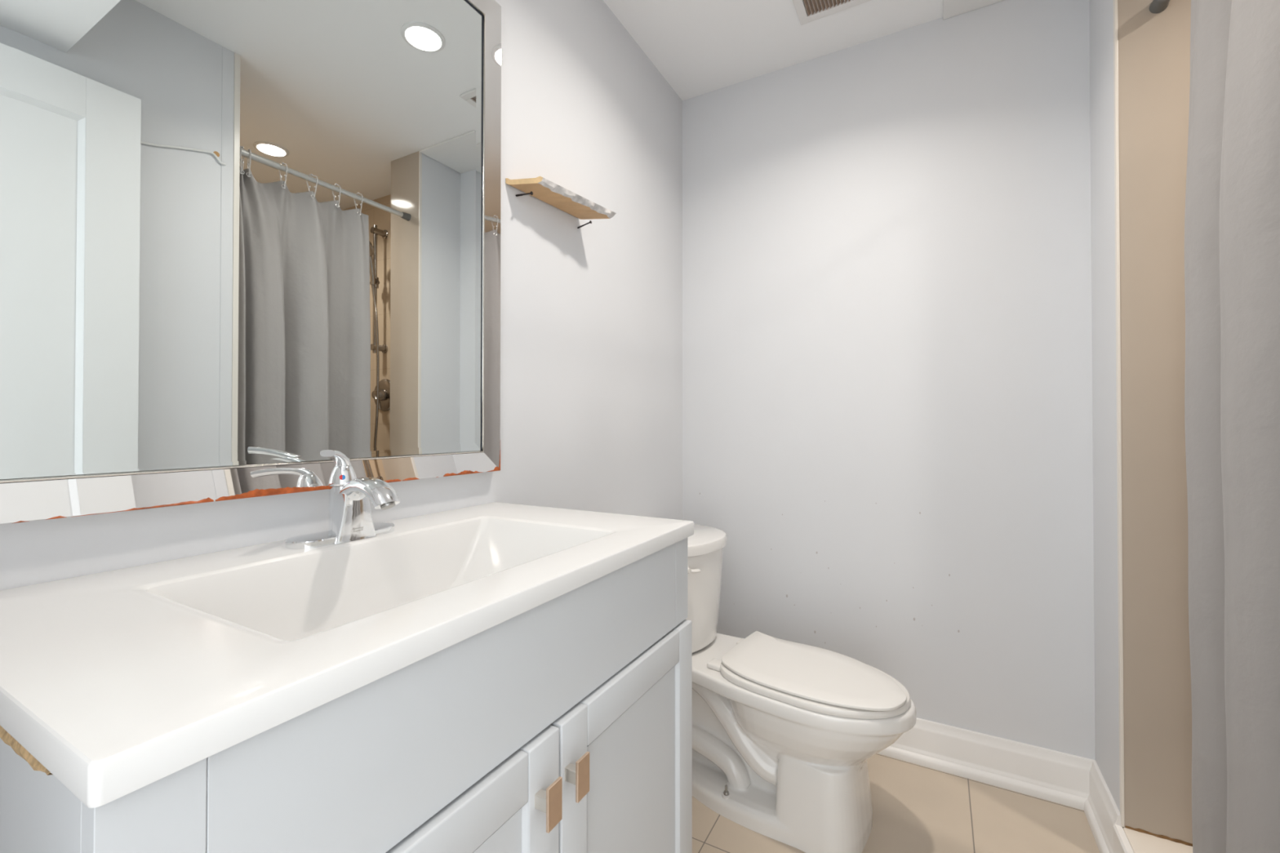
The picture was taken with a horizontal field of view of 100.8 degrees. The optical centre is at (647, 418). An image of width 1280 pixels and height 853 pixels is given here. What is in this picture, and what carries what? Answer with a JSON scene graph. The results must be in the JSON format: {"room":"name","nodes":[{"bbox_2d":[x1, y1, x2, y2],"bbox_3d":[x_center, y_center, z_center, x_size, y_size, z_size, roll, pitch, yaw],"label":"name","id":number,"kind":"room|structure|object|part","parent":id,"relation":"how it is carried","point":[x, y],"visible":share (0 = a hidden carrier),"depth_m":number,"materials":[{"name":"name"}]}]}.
{"room":"bathroom","nodes":[
{"label":"bathroom","id":0,"kind":"room"},
{"bbox_2d":[0,0,682,591],"bbox_3d":[-0.384,-0.092,1.179,0.100,2.275,2.180,0,-1,29],"label":"wall","id":1,"kind":"structure","parent":0,"point":[591,314],"depth_m":1.39,"materials":[{"name":"paint"}]},
{"bbox_2d":[0,0,501,524],"bbox_3d":[-0.508,-0.397,0.826,0.023,1.014,0.752,0,-1,29],"label":"wall mirror","id":2,"kind":"object","parent":1,"relation":"attached to","point":[239,233],"visible":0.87,"depth_m":0.73,"materials":[{"name":"clear glass"}]},
{"bbox_3d":[-0.508,0.090,0.822,0.022,0.041,0.752,0,-1,29],"label":"frame rail","id":3,"kind":"part","parent":2,"relation":"part of","materials":[{"name":"white metal"}]},
{"bbox_3d":[-0.508,-0.882,0.831,0.022,0.042,0.752,0,-1,29],"label":"frame rail","id":4,"kind":"part","parent":2,"relation":"part of","materials":[{"name":"white metal"}]},
{"bbox_3d":[-0.337,-0.394,1.139,0.022,1.014,0.040,0,-1,29],"label":"frame rail","id":5,"kind":"part","parent":2,"relation":"part of","materials":[{"name":"white metal"}]},
{"bbox_2d":[515,191,533,196],"bbox_3d":[-0.287,-0.514,1.219,0.054,0.009,0.009,0,-1,29],"label":"screw","id":6,"kind":"object","parent":1,"relation":"attached to","point":[531,192],"visible":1,"depth_m":1.21,"materials":[{"name":"grey metal"}]},
{"bbox_2d":[505,176,616,219],"bbox_3d":[-0.201,-0.542,1.307,0.100,0.030,0.311,0,-1,29],"label":"wall shelf","id":7,"kind":"object","parent":1,"relation":"attached to","point":[544,189],"visible":1,"depth_m":1.29,"materials":[{"name":"brown wood"}]},
{"bbox_2d":[577,220,591,228],"bbox_3d":[-0.173,-0.522,1.430,0.051,0.016,0.009,0,-1,29],"label":"screw","id":8,"kind":"object","parent":1,"relation":"attached to","point":[590,221],"visible":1,"depth_m":1.43,"materials":[{"name":"grey metal"}]},
{"bbox_2d":[603,0,942,100],"bbox_3d":[0.691,-1.275,0.603,2.550,0.080,2.180,0,-1,29],"label":"ceiling","id":9,"kind":"structure","parent":0,"point":[699,47],"depth_m":1.68,"materials":[{"name":"white paint"}]},
{"bbox_2d":[792,0,871,25],"bbox_3d":[0.525,-1.222,1.468,0.252,0.009,0.252,0,-1,29],"label":"ceiling vent","id":10,"kind":"object","parent":9,"relation":"in","point":[804,17],"visible":1,"depth_m":1.57,"materials":[{"name":"white plastic"}]},
{"bbox_2d":[803,0,849,16],"bbox_3d":[0.526,-1.222,1.467,0.196,0.007,0.200,0,-1,29],"label":"vent grille","id":11,"kind":"object","parent":10,"relation":"attached to","point":[837,6],"depth_m":1.57,"materials":[{"name":"beige"}]},
{"bbox_2d":[682,0,1095,759],"bbox_3d":[0.748,-0.086,1.746,1.344,2.275,0.100,0,-1,29],"label":"wall","id":12,"kind":"structure","parent":0,"point":[887,431],"depth_m":1.65,"materials":[{"name":"paint"}]},
{"bbox_2d":[877,717,1094,810],"bbox_3d":[0.664,0.988,1.707,1.224,0.126,0.031,0,-1,29],"label":"baseboard","id":13,"kind":"structure","parent":12,"relation":"attached to","point":[1061,778],"depth_m":1.52,"materials":[{"name":"paint"}]},
{"bbox_2d":[692,753,1099,852],"bbox_3d":[0.153,1.083,0.875,1.324,0.080,2.180,0,-1,29],"label":"floor","id":14,"kind":"structure","parent":0,"point":[917,808],"depth_m":1.37,"materials":[{"name":"tile"}]},
{"bbox_2d":[0,537,692,852],"bbox_3d":[-0.300,0.623,0.705,0.496,0.837,0.754,0,-1,29],"label":"vanity cabinet","id":15,"kind":"object","parent":14,"relation":"on","point":[564,724],"visible":0.87,"depth_m":0.50,"materials":[{"name":"paint"}]},
{"bbox_2d":[0,502,693,808],"bbox_3d":[-0.307,0.236,0.715,0.476,0.114,0.762,0,-1,29],"label":"sink","id":16,"kind":"object","parent":15,"relation":"in","point":[117,682],"visible":0.94,"depth_m":0.46,"materials":[{"name":"white ceramic"}]},
{"bbox_2d":[284,449,399,549],"bbox_3d":[-0.420,0.112,0.778,0.142,0.136,0.157,0,-1,29],"label":"faucet","id":17,"kind":"object","parent":16,"relation":"on","point":[350,518],"visible":1,"depth_m":0.77,"materials":[{"name":"silver metal"}]},
{"bbox_3d":[-0.453,0.063,0.772,0.020,0.039,0.085,0,-1,-14],"label":"lever","id":18,"kind":"part","parent":17,"relation":"part of","materials":[{"name":"silver metal"}]},
{"bbox_3d":[-0.457,0.174,0.797,0.058,0.012,0.157,0,-1,29],"label":"plate","id":19,"kind":"part","parent":17,"relation":"part of","materials":[{"name":"silver metal"}]},
{"bbox_3d":[-0.412,0.110,0.774,0.124,0.048,0.039,0,-1,29],"label":"spout","id":20,"kind":"part","parent":17,"relation":"part of","materials":[{"name":"silver metal"}]},
{"bbox_3d":[-0.199,0.642,0.439,0.019,0.584,0.379,0,-1,29],"label":"door","id":21,"kind":"part","parent":15,"relation":"part of","materials":[{"name":"paint"}]},
{"bbox_3d":[-0.107,0.409,0.566,0.024,0.045,0.023,0,-1,29],"label":"handle","id":22,"kind":"part","parent":15,"relation":"part of","materials":[{"name":"brown wood"}]},
{"bbox_3d":[-0.083,0.411,0.611,0.024,0.045,0.023,0,-1,29],"label":"handle","id":23,"kind":"part","parent":15,"relation":"part of","materials":[{"name":"brown wood"}]},
{"bbox_3d":[-0.018,0.645,0.770,0.019,0.584,0.369,0,-1,29],"label":"door","id":24,"kind":"part","parent":15,"relation":"part of","materials":[{"name":"paint"}]},
{"bbox_2d":[685,524,916,852],"bbox_3d":[0.315,0.709,1.488,0.796,0.696,0.382,0,-1,37],"label":"toilet","id":25,"kind":"object","parent":14,"relation":"on","point":[785,733],"visible":0.9,"depth_m":1.34,"materials":[{"name":"porcelain"},{"name":"plastic"},{"name":"chrome"}]},
{"bbox_3d":[0.124,0.427,1.486,0.034,0.028,0.044,0,-1,37],"label":"flush lever","id":26,"kind":"part","parent":25,"relation":"part of","materials":[{"name":"white plastic"}]},
{"bbox_3d":[0.101,0.544,1.648,0.243,0.296,0.360,0,-1,37],"label":"tank","id":27,"kind":"part","parent":25,"relation":"part of","materials":[{"name":"white ceramic"}]},
{"bbox_3d":[0.101,0.379,1.650,0.263,0.034,0.382,0,-1,37],"label":"tank lid","id":28,"kind":"part","parent":25,"relation":"part of","materials":[{"name":"white ceramic"}]},
{"bbox_3d":[0.434,0.664,1.397,0.464,0.010,0.298,0,-1,37],"label":"lid","id":29,"kind":"part","parent":25,"relation":"part of","materials":[{"name":"white plastic"}]},
{"bbox_3d":[0.436,0.682,1.398,0.467,0.020,0.314,0,-1,37],"label":"seat","id":30,"kind":"part","parent":25,"relation":"part of","materials":[{"name":"white plastic"}]},
{"bbox_2d":[1122,826,1192,852],"bbox_3d":[1.475,0.987,0.744,1.123,0.110,0.939,0,-1,29],"label":"shower tray","id":31,"kind":"object","parent":14,"relation":"on","point":[1140,841],"visible":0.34,"depth_m":1.17,"materials":[{"name":"beige plastic"}]},
{"bbox_2d":[1088,0,1119,812],"bbox_3d":[1.241,-0.091,1.289,0.200,2.275,0.229,0,-1,29],"label":"wall","id":32,"kind":"structure","parent":0,"point":[1100,11],"depth_m":1.33,"materials":[{"name":"paint"}]},
{"bbox_2d":[1084,760,1133,852],"bbox_3d":[0.968,0.982,1.020,0.031,0.126,0.945,0,-1,29],"label":"baseboard","id":33,"kind":"structure","parent":32,"relation":"attached to","point":[1102,813],"depth_m":1.30,"materials":[{"name":"paint"}]},
{"bbox_2d":[1112,0,1124,827],"bbox_3d":[1.100,-0.143,1.236,0.006,2.172,0.012,0,-1,29],"label":"trim","id":34,"kind":"structure","parent":32,"relation":"attached to","point":[1115,2],"depth_m":1.23,"materials":[{"name":"white tile"}]},
{"bbox_2d":[1117,0,1192,844],"bbox_3d":[1.190,-0.143,1.187,0.200,2.172,0.008,0,-1,29],"label":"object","id":35,"kind":"structure","parent":32,"relation":"attached to","point":[1154,48],"depth_m":1.20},
{"bbox_2d":[1149,0,1169,13],"bbox_3d":[0.993,-0.942,0.893,0.033,0.033,0.709,0,-1,29],"label":"curtain rod","id":36,"kind":"object","parent":35,"relation":"attached to","point":[1156,6],"visible":1,"depth_m":1.19,"materials":[{"name":"grey metal"}]},
{"bbox_3d":[0.844,-0.918,0.619,0.037,0.098,0.029,0,-1,29],"label":"curtain ring","id":37,"kind":"object","parent":36,"relation":"hanging from","visible":0},
{"bbox_2d":[1184,0,1279,852],"bbox_3d":[0.965,0.016,0.792,0.113,1.823,0.511,0,-1,30],"label":"shower curtain","id":38,"kind":"object","parent":37,"relation":"hanging from","point":[1232,215],"visible":1,"depth_m":0.85,"materials":[{"name":"grey fabric"}]}
]}

